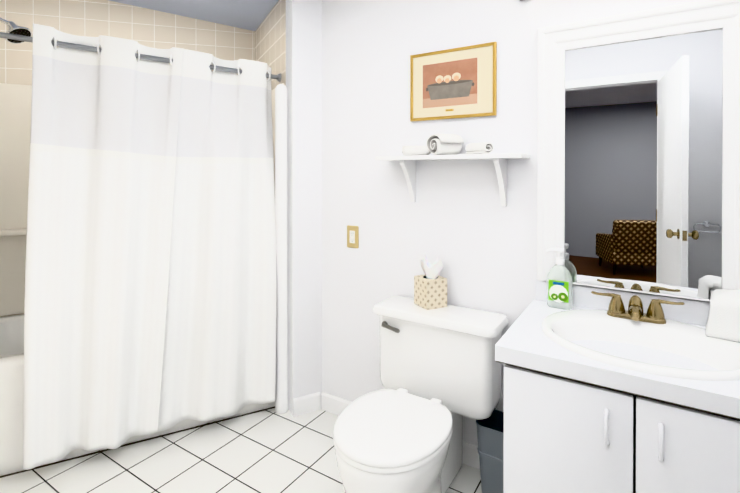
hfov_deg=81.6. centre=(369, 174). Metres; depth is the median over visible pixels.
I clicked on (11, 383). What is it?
bathtub
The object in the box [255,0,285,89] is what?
wall
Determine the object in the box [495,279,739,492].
bathroom vanity
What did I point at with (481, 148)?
roll
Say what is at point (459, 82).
picture frame
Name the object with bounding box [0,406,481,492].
floor
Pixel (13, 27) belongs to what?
shower head
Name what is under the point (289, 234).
wall
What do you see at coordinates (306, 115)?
wall
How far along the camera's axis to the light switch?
2.29 m
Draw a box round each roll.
[402,146,429,155]
[426,134,463,154]
[466,142,493,153]
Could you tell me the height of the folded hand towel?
0.154 m
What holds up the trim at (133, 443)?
attached to the bathtub
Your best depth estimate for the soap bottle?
1.67 m
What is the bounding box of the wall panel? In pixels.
[0,83,283,315]
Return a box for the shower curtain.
[0,23,280,469]
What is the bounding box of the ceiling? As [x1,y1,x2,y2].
[109,0,278,30]
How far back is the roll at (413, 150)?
1.98 m
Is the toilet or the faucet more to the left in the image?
the toilet
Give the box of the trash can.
[476,410,503,492]
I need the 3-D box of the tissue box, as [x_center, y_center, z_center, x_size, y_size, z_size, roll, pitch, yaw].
[0.280,0.481,1.952,0.108,0.230,0.145,0,0,-25]
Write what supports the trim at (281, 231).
attached to the wall at (289, 234)
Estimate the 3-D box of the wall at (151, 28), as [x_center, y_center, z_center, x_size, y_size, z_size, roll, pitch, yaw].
[-1.554,0.059,2.825,1.760,2.510,0.100,0,0,-27]
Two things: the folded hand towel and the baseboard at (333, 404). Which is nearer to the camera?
the folded hand towel
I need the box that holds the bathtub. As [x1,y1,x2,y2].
[0,314,274,475]
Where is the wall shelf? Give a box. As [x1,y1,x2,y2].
[375,153,529,206]
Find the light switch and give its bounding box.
[347,225,358,247]
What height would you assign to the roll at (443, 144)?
0.094 m
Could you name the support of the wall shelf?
attached to the wall at (468, 229)
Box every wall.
[0,0,254,316]
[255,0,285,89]
[286,0,292,413]
[286,0,321,414]
[322,0,701,445]
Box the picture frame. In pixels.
[410,42,496,120]
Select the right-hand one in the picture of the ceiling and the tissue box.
the tissue box
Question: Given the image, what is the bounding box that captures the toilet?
[333,296,507,492]
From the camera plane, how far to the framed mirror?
1.58 m
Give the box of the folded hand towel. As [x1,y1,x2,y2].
[706,289,739,341]
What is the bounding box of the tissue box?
[414,254,446,309]
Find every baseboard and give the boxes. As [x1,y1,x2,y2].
[293,392,320,416]
[321,391,479,469]
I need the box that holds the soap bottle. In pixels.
[546,247,572,309]
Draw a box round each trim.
[0,406,274,477]
[275,84,287,413]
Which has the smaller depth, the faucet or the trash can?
the faucet
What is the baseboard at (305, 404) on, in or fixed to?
attached to the wall at (306, 115)
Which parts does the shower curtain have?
rod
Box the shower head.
[0,18,31,43]
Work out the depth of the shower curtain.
2.08 m
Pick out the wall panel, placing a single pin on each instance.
(15, 114)
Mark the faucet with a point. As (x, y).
(635, 312)
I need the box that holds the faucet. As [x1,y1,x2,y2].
[591,291,683,323]
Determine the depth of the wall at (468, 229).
2.10 m
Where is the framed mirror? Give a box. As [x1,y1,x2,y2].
[537,0,739,301]

